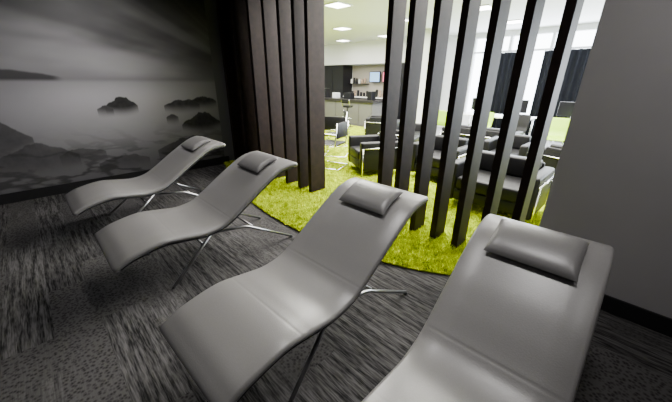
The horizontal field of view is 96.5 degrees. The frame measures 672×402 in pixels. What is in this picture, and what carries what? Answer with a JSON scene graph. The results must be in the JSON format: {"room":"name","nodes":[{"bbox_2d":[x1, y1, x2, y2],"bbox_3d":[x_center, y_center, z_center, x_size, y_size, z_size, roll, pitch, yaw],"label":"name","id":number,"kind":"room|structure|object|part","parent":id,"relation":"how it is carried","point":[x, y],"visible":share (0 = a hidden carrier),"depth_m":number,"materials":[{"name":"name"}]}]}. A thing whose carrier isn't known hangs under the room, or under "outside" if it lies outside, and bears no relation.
{"room":"relaxation room","nodes":[
{"label":"relaxation room","id":0,"kind":"room"},
{"bbox_2d":[0,0,223,193],"bbox_3d":[-4.241,-1.498,3.708,5.620,2.850,0.001,-20,30,-41],"label":"wall","id":1,"kind":"structure","parent":0,"point":[90,89],"depth_m":4.43,"materials":[{"name":"grey paper"}]},
{"bbox_2d":[204,0,234,161],"bbox_3d":[-4.162,-1.508,3.909,6.000,3.000,0.150,-20,30,-41],"label":"wall","id":2,"kind":"structure","parent":0,"point":[210,5],"depth_m":5.59,"materials":[{"name":"black paint"}]},
{"bbox_2d":[0,156,228,204],"bbox_3d":[-4.221,-0.120,4.290,5.700,0.140,0.020,-20,30,-41],"label":"baseboard","id":3,"kind":"structure","parent":2,"relation":"attached to","point":[13,197],"depth_m":4.46,"materials":[{"name":"black"}]},
{"bbox_2d":[0,126,671,401],"bbox_3d":[0.005,-0.592,5.862,14.000,0.106,18.000,-20,30,-41],"label":"floor","id":4,"kind":"structure","parent":0,"point":[73,328],"depth_m":2.12,"materials":[{"name":"grey carpet"}]},
{"bbox_2d":[64,136,224,215],"bbox_3d":[-2.265,-0.266,3.708,1.668,0.879,0.720,-20,30,-41],"label":"chaise lounge","id":5,"kind":"object","parent":4,"relation":"on","point":[182,158],"visible":0.98,"depth_m":3.59,"materials":[{"name":"grey leather"}]},
{"bbox_3d":[-2.659,-0.041,3.821,0.464,0.369,0.025,-14,26,-31],"label":"leg","id":6,"kind":"part","parent":5,"relation":"part of","materials":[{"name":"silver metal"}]},
{"bbox_3d":[-2.250,0.116,3.441,0.024,0.369,0.464,15,26,31],"label":"leg","id":7,"kind":"part","parent":5,"relation":"part of","materials":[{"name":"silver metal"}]},
{"bbox_3d":[-1.843,-0.030,3.847,0.830,0.341,0.034,-18,28,-37],"label":"leg","id":8,"kind":"part","parent":5,"relation":"part of","materials":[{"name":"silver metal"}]},
{"bbox_3d":[-2.225,-0.177,4.202,0.034,0.341,0.830,19,28,37],"label":"leg","id":9,"kind":"part","parent":5,"relation":"part of","materials":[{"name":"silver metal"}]},
{"bbox_2d":[181,136,210,150],"bbox_3d":[-1.849,-0.766,3.950,0.251,0.126,0.410,-20,30,-41],"label":"pillow","id":10,"kind":"object","parent":5,"relation":"on","point":[195,143],"depth_m":3.86,"materials":[{"name":"leather"}]},
{"bbox_2d":[94,151,296,288],"bbox_3d":[-1.233,0.089,2.853,1.668,0.879,0.750,-20,30,-41],"label":"chaise lounge","id":11,"kind":"object","parent":4,"relation":"on","point":[126,240],"visible":1,"depth_m":2.71,"materials":[{"name":"grey leather"}]},
{"bbox_3d":[-1.206,0.474,2.575,0.024,0.369,0.465,14,26,31],"label":"leg","id":12,"kind":"part","parent":11,"relation":"part of","materials":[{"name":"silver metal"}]},
{"bbox_3d":[-1.202,0.174,3.356,0.034,0.341,0.830,18,28,37],"label":"leg","id":13,"kind":"part","parent":11,"relation":"part of","materials":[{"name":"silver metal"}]},
{"bbox_3d":[-0.800,0.329,2.982,0.830,0.341,0.034,-17,28,-37],"label":"leg","id":14,"kind":"part","parent":11,"relation":"part of","materials":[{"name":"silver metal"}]},
{"bbox_2d":[237,151,277,172],"bbox_3d":[-0.816,-0.411,3.094,0.251,0.126,0.410,-20,30,-41],"label":"pillow","id":15,"kind":"object","parent":11,"relation":"on","point":[254,162],"depth_m":3.02,"materials":[{"name":"leather"}]},
{"bbox_2d":[160,177,427,401],"bbox_3d":[-0.146,0.464,1.947,0.690,0.879,1.668,20,29,39],"label":"chaise lounge","id":16,"kind":"object","parent":4,"relation":"on","point":[229,335],"visible":1,"depth_m":1.74,"materials":[{"name":"grey leather"}]},
{"bbox_3d":[-0.126,0.842,1.690,0.024,0.369,0.463,14,25,30],"label":"leg","id":17,"kind":"part","parent":16,"relation":"part of","materials":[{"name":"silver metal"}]},
{"bbox_2d":[338,179,403,214],"bbox_3d":[0.253,-0.042,2.203,0.410,0.126,0.251,20,29,39],"label":"pillow","id":18,"kind":"object","parent":16,"relation":"on","point":[365,196],"depth_m":2.14,"materials":[{"name":"leather"}]},
{"bbox_3d":[0.264,0.691,2.110,0.830,0.341,0.033,-19,29,-40],"label":"leg","id":19,"kind":"part","parent":16,"relation":"part of","materials":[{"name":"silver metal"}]},
{"bbox_2d":[325,88,381,126],"bbox_3d":[0.421,-3.703,11.734,0.760,1.270,3.200,-20,30,-41],"label":"counter","id":20,"kind":"object","parent":4,"relation":"on","point":[362,109],"depth_m":11.16,"materials":[{"name":"grey"}]},
{"bbox_3d":[-0.223,-3.596,12.002,0.018,0.740,0.560,-20,30,-41],"label":"panel","id":21,"kind":"part","parent":20,"relation":"part of","materials":[{"name":"grey"}]},
{"bbox_3d":[0.200,-3.433,11.608,0.018,0.740,0.560,-20,30,-41],"label":"panel","id":22,"kind":"part","parent":20,"relation":"part of","materials":[{"name":"grey"}]},
{"bbox_3d":[0.623,-3.270,11.215,0.018,0.740,0.560,-20,30,-41],"label":"panel","id":23,"kind":"part","parent":20,"relation":"part of","materials":[{"name":"grey"}]},
{"bbox_2d":[343,96,381,98],"bbox_3d":[1.452,-4.382,12.676,0.630,0.040,2.610,-20,30,-41],"label":"countertop","id":24,"kind":"structure","parent":20,"relation":"on","point":[343,96],"depth_m":12.62,"materials":[{"name":"black stone"}]},
{"bbox_3d":[1.046,-3.108,10.822,0.018,0.740,0.560,-20,30,-41],"label":"panel","id":25,"kind":"part","parent":20,"relation":"part of","materials":[{"name":"grey"}]},
{"bbox_2d":[325,63,404,119],"bbox_3d":[1.061,-4.692,12.982,0.635,2.180,6.730,-20,30,-41],"label":"tall cabinet","id":26,"kind":"object","parent":4,"relation":"on","point":[338,78],"visible":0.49,"depth_m":13.14,"materials":[{"name":"black wood"}]},
{"bbox_2d":[369,71,380,82],"bbox_3d":[1.670,-5.129,12.411,0.234,0.420,0.550,-20,30,-41],"label":"wall screen","id":27,"kind":"object","parent":26,"relation":"attached to","point":[375,76],"visible":1,"depth_m":12.30,"materials":[{"name":"blue"}]},
{"bbox_3d":[1.588,-5.099,12.335,0.004,0.360,0.490,-20,30,-41],"label":"panel","id":28,"kind":"part","parent":27,"relation":"part of","materials":[{"name":"white"}]},
{"bbox_2d":[397,63,404,119],"bbox_3d":[2.652,-4.084,11.511,0.610,2.180,0.730,-20,30,-41],"label":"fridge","id":29,"kind":"object","parent":26,"relation":"in","point":[402,69],"depth_m":11.26,"materials":[{"name":"black metal"}]},
{"bbox_2d":[362,214,613,401],"bbox_3d":[0.629,0.736,1.290,0.610,0.879,1.668,19,29,39],"label":"chaise lounge","id":30,"kind":"object","parent":4,"relation":"on","point":[515,318],"visible":1,"depth_m":1.37,"materials":[{"name":"grey leather"}]},
{"bbox_2d":[483,218,589,281],"bbox_3d":[1.027,0.229,1.548,0.410,0.126,0.251,19,29,39],"label":"pillow","id":31,"kind":"object","parent":30,"relation":"on","point":[563,257],"depth_m":1.49,"materials":[{"name":"leather"}]},
{"bbox_2d":[463,98,536,134],"bbox_3d":[4.332,-2.174,8.182,0.800,1.160,1.800,-20,30,-41],"label":"table","id":32,"kind":"object","parent":4,"relation":"on","point":[525,103],"visible":0.2,"depth_m":7.84,"materials":[{"name":"white laminate"}]},
{"bbox_2d":[471,98,475,109],"bbox_3d":[4.036,-2.646,8.354,0.150,0.420,0.500,-20,30,-41],"label":"monitor","id":33,"kind":"object","parent":32,"relation":"on","point":[473,101],"depth_m":8.46,"materials":[{"name":"black plastic"}]},
{"bbox_2d":[520,100,528,112],"bbox_3d":[4.670,-2.402,7.764,0.150,0.420,0.500,-20,30,-41],"label":"monitor","id":34,"kind":"object","parent":32,"relation":"on","point":[525,103],"depth_m":7.61,"materials":[{"name":"black plastic"}]},
{"bbox_2d":[490,52,515,128],"bbox_3d":[5.214,-3.305,9.348,0.086,2.390,0.700,-20,30,-41],"label":"curtain","id":35,"kind":"object","parent":4,"relation":"on","point":[507,59],"visible":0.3,"depth_m":9.31,"materials":[{"name":"black fabric"}]},
{"bbox_2d":[516,114,530,133],"bbox_3d":[4.279,-1.649,7.264,0.510,0.851,0.440,-12,25,-29],"label":"chair","id":36,"kind":"object","parent":4,"relation":"on","point":[523,121],"visible":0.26,"depth_m":7.19,"materials":[{"name":"leather"}]},
{"bbox_2d":[525,48,590,141],"bbox_3d":[6.306,-2.886,8.333,0.086,2.390,1.407,-20,30,-41],"label":"curtain","id":37,"kind":"object","parent":4,"relation":"on","point":[578,58],"visible":0.34,"depth_m":8.23,"materials":[{"name":"black fabric"}]},
{"bbox_2d":[547,117,569,144],"bbox_3d":[4.764,-1.356,6.550,0.440,0.851,0.510,16,27,33],"label":"chair","id":38,"kind":"object","parent":4,"relation":"on","point":[558,128],"visible":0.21,"depth_m":6.58,"materials":[{"name":"green plastic"}]},
{"bbox_2d":[546,102,574,146],"bbox_3d":[5.883,-1.578,6.739,0.800,1.160,1.800,-20,30,-41],"label":"table","id":39,"kind":"object","parent":4,"relation":"on","point":[565,108],"visible":0.1,"depth_m":7.05,"materials":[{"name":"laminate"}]},
{"bbox_2d":[556,102,574,118],"bbox_3d":[5.481,-2.090,7.011,0.150,0.420,0.500,-20,30,-41],"label":"monitor","id":40,"kind":"object","parent":39,"relation":"on","point":[565,108],"depth_m":7.04,"materials":[{"name":"black plastic"}]},
{"bbox_2d":[224,125,550,274],"bbox_3d":[0.867,-0.980,6.628,6.768,0.050,15.000,-20,30,-41],"label":"floor","id":41,"kind":"structure","parent":0,"point":[289,204],"depth_m":3.84,"materials":[{"name":"green carpet"}]},
{"bbox_2d":[216,0,245,159],"bbox_3d":[-1.891,-2.149,5.545,0.280,3.000,0.064,-20,30,-41],"label":"slat","id":42,"kind":"object","parent":41,"relation":"on","point":[224,13],"visible":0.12,"depth_m":5.44,"materials":[{"name":"brown wood"}]},
{"bbox_2d":[230,0,258,152],"bbox_3d":[-1.538,-2.013,5.217,0.280,3.000,0.064,-20,30,-41],"label":"slat","id":43,"kind":"object","parent":41,"relation":"on","point":[238,7],"visible":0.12,"depth_m":5.10,"materials":[{"name":"brown wood"}]},
{"bbox_2d":[245,0,271,154],"bbox_3d":[-1.221,-1.891,4.922,0.280,3.000,0.064,-20,30,-41],"label":"slat","id":44,"kind":"object","parent":41,"relation":"on","point":[253,7],"visible":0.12,"depth_m":4.80,"materials":[{"name":"brown wood"}]},
{"bbox_2d":[260,0,285,178],"bbox_3d":[-0.939,-1.783,4.660,0.280,3.000,0.064,-20,30,-41],"label":"slat","id":45,"kind":"object","parent":41,"relation":"on","point":[268,7],"visible":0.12,"depth_m":4.55,"materials":[{"name":"brown wood"}]},
{"bbox_2d":[276,0,297,183],"bbox_3d":[-0.685,-1.685,4.423,0.280,3.000,0.064,-20,30,-41],"label":"slat","id":46,"kind":"object","parent":41,"relation":"on","point":[283,7],"visible":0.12,"depth_m":4.35,"materials":[{"name":"brown wood"}]},
{"bbox_2d":[290,0,308,188],"bbox_3d":[-0.460,-1.599,4.214,0.280,3.000,0.064,-20,30,-41],"label":"slat","id":47,"kind":"object","parent":41,"relation":"on","point":[297,6],"visible":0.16,"depth_m":4.15,"materials":[{"name":"brown wood"}]},
{"bbox_2d":[304,0,324,192],"bbox_3d":[-0.277,-1.528,4.043,0.280,3.000,0.064,-20,30,-41],"label":"slat","id":48,"kind":"object","parent":41,"relation":"on","point":[313,9],"visible":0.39,"depth_m":4.02,"materials":[{"name":"brown wood"}]},
{"bbox_2d":[325,121,348,169],"bbox_3d":[-0.075,-1.086,5.754,0.503,0.861,0.544,11,24,24],"label":"chair","id":49,"kind":"object","parent":41,"relation":"on","point":[341,130],"visible":0.66,"depth_m":5.61,"materials":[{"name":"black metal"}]},
{"bbox_3d":[-0.187,-1.007,5.557,0.492,0.861,0.024,11,24,24],"label":"frame","id":50,"kind":"part","parent":49,"relation":"part of","materials":[{"name":"silver metal"}]},
{"bbox_3d":[-0.093,-1.114,5.752,0.440,0.035,0.460,11,24,24],"label":"seat","id":51,"kind":"part","parent":49,"relation":"part of","materials":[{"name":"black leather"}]},
{"bbox_3d":[0.117,-1.317,5.559,0.025,0.280,0.460,11,24,24],"label":"backrest","id":52,"kind":"part","parent":49,"relation":"part of","materials":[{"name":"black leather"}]},
{"bbox_2d":[326,110,347,146],"bbox_3d":[0.016,-1.848,7.642,0.503,0.861,0.544,-3,22,-8],"label":"chair","id":53,"kind":"object","parent":41,"relation":"on","point":[344,111],"visible":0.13,"depth_m":7.57,"materials":[{"name":"silver metal"}]},
{"bbox_2d":[325,116,349,157],"bbox_3d":[0.013,-1.451,6.659,0.544,0.861,0.503,5,22,10],"label":"chair","id":54,"kind":"object","parent":41,"relation":"on","point":[330,122],"visible":0.58,"depth_m":6.37,"materials":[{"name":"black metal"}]},
{"bbox_3d":[-0.025,-1.641,6.357,0.460,0.280,0.025,5,22,10],"label":"backrest","id":55,"kind":"part","parent":54,"relation":"part of","materials":[{"name":"black leather"}]},
{"bbox_2d":[342,99,352,126],"bbox_3d":[0.416,-3.148,10.738,0.400,0.960,0.400,14,26,31],"label":"bar stool","id":56,"kind":"object","parent":41,"relation":"on","point":[343,100],"visible":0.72,"depth_m":10.50,"materials":[{"name":"silver leather"}]},
{"bbox_2d":[364,115,380,134],"bbox_3d":[1.287,-2.117,8.578,0.846,0.680,0.776,6,23,14],"label":"armchair","id":57,"kind":"object","parent":41,"relation":"on","point":[372,126],"visible":0.43,"depth_m":8.28,"materials":[{"name":"leather"}]},
{"bbox_3d":[0.968,-2.168,8.671,0.130,0.500,0.720,6,23,14],"label":"arm","id":58,"kind":"part","parent":57,"relation":"part of","materials":[{"name":"black leather"}]},
{"bbox_2d":[348,132,397,177],"bbox_3d":[0.697,-0.899,5.550,0.776,0.680,0.846,-5,23,-14],"label":"armchair","id":59,"kind":"object","parent":41,"relation":"on","point":[363,150],"visible":0.55,"depth_m":5.22,"materials":[{"name":"leather"}]},
{"bbox_2d":[350,146,359,159],"bbox_3d":[0.618,-0.900,5.524,0.610,0.160,0.515,-5,23,-14],"label":"seat cushion","id":60,"kind":"object","parent":59,"relation":"on","point":[354,150],"depth_m":5.43,"materials":[{"name":"black leather"}]},
{"bbox_3d":[0.456,-0.634,5.129,0.022,0.500,0.022,-5,23,-14],"label":"leg","id":61,"kind":"part","parent":59,"relation":"part of","materials":[{"name":"silver metal"}]},
{"bbox_3d":[0.594,-1.028,5.842,0.720,0.500,0.130,-5,23,-14],"label":"arm","id":62,"kind":"part","parent":59,"relation":"part of","materials":[{"name":"black leather"}]},
{"bbox_3d":[0.765,-0.785,5.242,0.720,0.500,0.130,-5,23,-14],"label":"arm","id":63,"kind":"part","parent":59,"relation":"part of","materials":[{"name":"black leather"}]},
{"bbox_2d":[377,0,406,186],"bbox_3d":[0.597,-1.192,3.230,0.220,3.000,0.064,-20,30,-41],"label":"slat","id":64,"kind":"object","parent":41,"relation":"on","point":[396,18],"visible":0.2,"depth_m":3.18,"materials":[{"name":"brown wood"}]},
{"bbox_2d":[378,119,420,141],"bbox_3d":[1.552,-1.488,7.028,0.776,0.680,1.446,10,24,23],"label":"sofa","id":65,"kind":"object","parent":41,"relation":"on","point":[418,125],"visible":0.11,"depth_m":7.15,"materials":[{"name":"leather"}]},
{"bbox_2d":[414,135,418,141],"bbox_3d":[1.510,-1.391,6.758,0.610,0.160,0.555,10,24,23],"label":"seat cushion","id":66,"kind":"object","parent":65,"relation":"on","point":[416,137],"depth_m":6.64,"materials":[{"name":"black leather"}]},
{"bbox_3d":[1.839,-1.708,7.551,0.720,0.500,0.130,10,24,23],"label":"arm","id":67,"kind":"part","parent":65,"relation":"part of","materials":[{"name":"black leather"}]},
{"bbox_2d":[394,0,428,190],"bbox_3d":[0.766,-1.127,3.073,0.220,3.000,0.064,-20,30,-41],"label":"slat","id":68,"kind":"object","parent":41,"relation":"on","point":[418,9],"visible":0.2,"depth_m":3.03,"materials":[{"name":"brown wood"}]},
{"bbox_2d":[409,0,453,230],"bbox_3d":[0.943,-1.059,2.909,0.220,3.000,0.064,-20,30,-41],"label":"slat","id":69,"kind":"object","parent":41,"relation":"on","point":[442,13],"visible":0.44,"depth_m":2.90,"materials":[{"name":"brown wood"}]},
{"bbox_2d":[411,135,468,176],"bbox_3d":[1.822,-0.733,5.164,0.776,0.680,0.896,-20,30,-41],"label":"armchair","id":70,"kind":"object","parent":41,"relation":"on","point":[463,142],"visible":0.32,"depth_m":5.04,"materials":[{"name":"leather"}]},
{"bbox_3d":[1.556,-0.835,5.385,0.720,0.500,0.130,-20,30,-41],"label":"arm","id":71,"kind":"part","parent":70,"relation":"part of","materials":[{"name":"black leather"}]},
{"bbox_2d":[416,149,440,167],"bbox_3d":[1.765,-0.720,5.104,0.610,0.160,0.565,-20,30,-41],"label":"seat cushion","id":72,"kind":"object","parent":70,"relation":"on","point":[437,153],"depth_m":4.91,"materials":[{"name":"black leather"}]},
{"bbox_2d":[434,135,468,149],"bbox_3d":[2.001,-0.996,5.244,0.150,0.250,0.565,-20,30,-41],"label":"cushion","id":73,"kind":"object","parent":70,"relation":"on","point":[439,138],"depth_m":5.28,"materials":[{"name":"black leather"}]},
{"bbox_3d":[2.063,-0.640,4.912,0.720,0.500,0.130,-20,30,-41],"label":"arm","id":74,"kind":"part","parent":70,"relation":"part of","materials":[{"name":"black leather"}]},
{"bbox_2d":[437,110,446,126],"bbox_3d":[2.871,-2.138,8.444,0.440,0.851,0.510,12,25,26],"label":"chair","id":75,"kind":"object","parent":41,"relation":"on","point":[442,113],"visible":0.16,"depth_m":8.13,"materials":[{"name":"green plastic"}]},
{"bbox_2d":[429,0,481,238],"bbox_3d":[1.119,-0.992,2.745,0.220,3.000,0.064,-20,30,-41],"label":"slat","id":76,"kind":"object","parent":41,"relation":"on","point":[470,10],"visible":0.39,"depth_m":2.76,"materials":[{"name":"brown wood"}]},
{"bbox_2d":[450,0,511,247],"bbox_3d":[1.288,-0.926,2.588,0.220,3.000,0.064,-20,30,-41],"label":"slat","id":77,"kind":"object","parent":41,"relation":"on","point":[500,9],"visible":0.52,"depth_m":2.60,"materials":[{"name":"brown wood"}]},
{"bbox_2d":[440,125,523,139],"bbox_3d":[3.181,-1.334,6.681,0.776,0.680,1.546,-20,30,-41],"label":"sofa","id":78,"kind":"object","parent":41,"relation":"on","point":[465,129],"visible":0.06,"depth_m":6.41,"materials":[{"name":"leather"}]},
{"bbox_2d":[487,127,499,130],"bbox_3d":[3.221,-1.388,6.240,0.150,0.250,0.605,-20,30,-41],"label":"cushion","id":79,"kind":"object","parent":78,"relation":"on","point":[488,129],"depth_m":6.15,"materials":[{"name":"black leather"}]},
{"bbox_2d":[487,112,494,127],"bbox_3d":[3.679,-1.853,7.756,0.510,0.851,0.440,-12,25,-29],"label":"chair","id":80,"kind":"object","parent":41,"relation":"on","point":[491,116],"visible":0.23,"depth_m":7.63,"materials":[{"name":"green plastic"}]},
{"bbox_2d":[450,150,554,223],"bbox_3d":[2.101,-0.227,3.918,0.776,0.680,1.096,-20,30,-41],"label":"armchair","id":81,"kind":"object","parent":41,"relation":"on","point":[516,164],"visible":0.38,"depth_m":3.72,"materials":[{"name":"leather"}]},
{"bbox_3d":[1.764,-0.357,4.204,0.720,0.500,0.130,-20,30,-41],"label":"arm","id":82,"kind":"part","parent":81,"relation":"part of","materials":[{"name":"black leather"}]},
{"bbox_2d":[456,169,520,202],"bbox_3d":[2.044,-0.214,3.858,0.610,0.160,0.765,-20,30,-41],"label":"seat cushion","id":83,"kind":"object","parent":81,"relation":"on","point":[511,185],"depth_m":3.71,"materials":[{"name":"black leather"}]},
{"bbox_2d":[479,150,542,176],"bbox_3d":[2.280,-0.490,3.998,0.150,0.250,0.765,-20,30,-41],"label":"cushion","id":84,"kind":"object","parent":81,"relation":"on","point":[516,164],"depth_m":3.91,"materials":[{"name":"black leather"}]},
{"bbox_3d":[2.224,0.094,3.365,0.022,0.500,0.022,-20,30,-41],"label":"leg","id":85,"kind":"part","parent":81,"relation":"part of","materials":[{"name":"silver metal"}]},
{"bbox_3d":[2.412,-0.107,3.601,0.720,0.500,0.130,-20,30,-41],"label":"arm","id":86,"kind":"part","parent":81,"relation":"part of","materials":[{"name":"black leather"}]},
{"bbox_3d":[2.468,-0.226,3.494,0.720,0.022,0.022,-20,30,-41],"label":"rail","id":87,"kind":"part","parent":81,"relation":"part of","materials":[{"name":"silver metal"}]},
{"bbox_2d":[483,134,530,156],"bbox_3d":[3.131,-0.841,5.459,0.776,0.680,0.796,-20,30,-41],"label":"armchair","id":88,"kind":"object","parent":41,"relation":"on","point":[521,143],"visible":0.23,"depth_m":5.37,"materials":[{"name":"leather"}]},
{"bbox_3d":[2.900,-0.929,5.647,0.720,0.500,0.130,-20,30,-41],"label":"arm","id":89,"kind":"part","parent":88,"relation":"part of","materials":[{"name":"black leather"}]},
{"bbox_2d":[491,148,519,155],"bbox_3d":[3.074,-0.828,5.399,0.610,0.160,0.465,-20,30,-41],"label":"seat cushion","id":90,"kind":"object","parent":88,"relation":"on","point":[515,151],"depth_m":5.31,"materials":[{"name":"black leather"}]},
{"bbox_2d":[512,134,530,148],"bbox_3d":[3.310,-1.103,5.539,0.150,0.250,0.465,-20,30,-41],"label":"cushion","id":91,"kind":"object","parent":88,"relation":"on","point":[519,140],"depth_m":5.42,"materials":[{"name":"black leather"}]},
{"bbox_3d":[3.337,-0.761,5.240,0.720,0.500,0.130,-20,30,-41],"label":"arm","id":92,"kind":"part","parent":88,"relation":"part of","materials":[{"name":"black leather"}]},
{"bbox_2d":[481,0,545,220],"bbox_3d":[1.457,-0.861,2.430,0.220,3.000,0.064,-20,30,-41],"label":"slat","id":93,"kind":"object","parent":41,"relation":"on","point":[533,13],"visible":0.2,"depth_m":2.40,"materials":[{"name":"brown wood"}]},
{"bbox_2d":[511,0,584,221],"bbox_3d":[1.626,-0.796,2.273,0.220,3.000,0.064,-20,30,-41],"label":"slat","id":94,"kind":"object","parent":41,"relation":"on","point":[572,11],"visible":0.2,"depth_m":2.24,"materials":[{"name":"brown wood"}]},
{"bbox_2d":[542,144,562,173],"bbox_3d":[3.736,-0.537,4.719,0.776,0.680,0.846,-9,24,-23],"label":"armchair","id":95,"kind":"object","parent":41,"relation":"on","point":[551,154],"visible":0.15,"depth_m":4.64,"materials":[{"name":"leather"}]},
{"bbox_2d":[550,144,562,148],"bbox_3d":[3.513,-0.700,4.544,0.150,0.250,0.515,-9,24,-23],"label":"cushion","id":96,"kind":"object","parent":95,"relation":"on","point":[558,146],"depth_m":4.62,"materials":[{"name":"black leather"}]},
{"bbox_2d":[349,35,457,126],"bbox_3d":[1.530,-5.112,12.953,0.200,3.000,8.400,-20,30,-41],"label":"wall","id":97,"kind":"structure","parent":0,"point":[452,40],"depth_m":10.49,"materials":[{"name":"white paint"}]},
{"bbox_2d":[324,37,406,65],"bbox_3d":[0.902,-6.138,12.541,0.700,0.800,7.300,-20,30,-41],"label":"trim","id":98,"kind":"structure","parent":97,"relation":"attached to","point":[366,52],"depth_m":12.13,"materials":[{"name":"white paint"}]},
{"bbox_2d":[352,65,384,96],"bbox_3d":[1.676,-5.055,12.638,0.025,1.240,2.610,-20,30,-41],"label":"backsplash","id":99,"kind":"structure","parent":97,"relation":"attached to","point":[359,71],"depth_m":12.92,"materials":[{"name":"beige tile"}]},
{"bbox_2d":[462,115,524,134],"bbox_3d":[7.580,-1.623,7.783,0.200,0.500,8.800,-20,30,-41],"label":"sill","id":100,"kind":"structure","parent":97,"relation":"attached to","point":[465,119],"depth_m":10.45,"materials":[{"name":"white"}]},
{"bbox_2d":[463,39,477,112],"bbox_3d":[4.509,-4.124,10.104,0.140,2.350,0.070,-20,30,-41],"label":"mullion","id":101,"kind":"object","parent":100,"relation":"on","point":[476,40],"visible":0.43,"depth_m":10.03,"materials":[{"name":"white metal"}]},
{"bbox_2d":[508,36,514,51],"bbox_3d":[5.270,-3.831,9.396,0.140,2.350,0.070,-20,30,-41],"label":"mullion","id":102,"kind":"object","parent":100,"relation":"on","point":[511,42],"visible":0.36,"depth_m":9.00,"materials":[{"name":"white metal"}]},
{"bbox_2d":[549,32,557,49],"bbox_3d":[6.031,-3.539,8.688,0.140,2.350,0.070,-20,30,-41],"label":"mullion","id":103,"kind":"object","parent":100,"relation":"on","point":[554,37],"visible":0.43,"depth_m":8.29,"materials":[{"name":"white metal"}]},
{"bbox_2d":[416,28,431,122],"bbox_3d":[2.825,-3.671,9.413,0.450,3.000,0.450,-20,30,-41],"label":"column","id":104,"kind":"structure","parent":0,"point":[427,31],"depth_m":9.16,"materials":[{"name":"white paint"}]},
{"bbox_2d":[324,0,604,45],"bbox_3d":[2.158,-4.239,6.669,8.000,0.100,18.000,-20,30,-41],"label":"ceiling","id":105,"kind":"structure","parent":0,"point":[367,18],"depth_m":7.13,"materials":[{"name":"white paint"}]},
{"bbox_2d":[324,1,352,8],"bbox_3d":[0.034,-3.937,6.036,0.440,0.019,0.440,-20,30,-41],"label":"ceiling light","id":106,"kind":"object","parent":105,"relation":"attached to","point":[337,4],"depth_m":6.00,"materials":[{"name":"white plastic"}]},
{"bbox_2d":[332,27,352,29],"bbox_3d":[0.185,-5.048,8.789,0.440,0.019,0.440,-20,30,-41],"label":"ceiling light","id":107,"kind":"object","parent":105,"relation":"attached to","point":[338,28],"depth_m":8.71,"materials":[{"name":"white plastic"}]},
{"bbox_2d":[480,4,491,10],"bbox_3d":[3.005,-3.964,6.167,0.440,0.019,0.440,-20,30,-41],"label":"ceiling light","id":108,"kind":"object","parent":105,"relation":"attached to","point":[483,7],"depth_m":6.07,"materials":[{"name":"white plastic"}]},
{"bbox_2d":[507,19,522,23],"bbox_3d":[4.494,-4.507,7.544,0.440,0.019,0.440,-20,30,-41],"label":"ceiling light","id":109,"kind":"object","parent":105,"relation":"attached to","point":[519,20],"depth_m":7.46,"materials":[{"name":"white plastic"}]},
{"bbox_2d":[475,22,598,38],"bbox_3d":[7.602,-4.103,6.781,0.200,0.150,8.800,-20,30,-41],"label":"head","id":110,"kind":"object","parent":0,"point":[585,26],"visible":0.17,"depth_m":8.28},
{"bbox_2d":[539,0,671,318],"bbox_3d":[3.360,-0.124,0.647,0.240,3.000,4.580,-20,30,-41],"label":"wall","id":111,"kind":"structure","parent":0,"point":[611,185],"depth_m":1.98,"materials":[{"name":"grey paint"}]},
{"bbox_2d":[600,294,671,337],"bbox_3d":[3.254,1.239,1.101,0.020,0.130,4.585,-20,30,-41],"label":"baseboard","id":112,"kind":"structure","parent":111,"relation":"attached to","point":[651,320],"depth_m":2.12,"materials":[{"name":"black"}]},
{"bbox_3d":[6.792,-3.246,7.980,0.140,2.350,0.070,-20,30,-41],"label":"mullion","id":113,"kind":"object","parent":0,"visible":0},
{"bbox_2d":[474,46,591,53],"bbox_3d":[7.591,-3.655,6.954,0.100,0.050,8.800,-20,30,-41],"label":"transom","id":114,"kind":"object","parent":113,"relation":"attached to","point":[579,47],"depth_m":8.50,"materials":[{"name":"white metal"}]}
]}

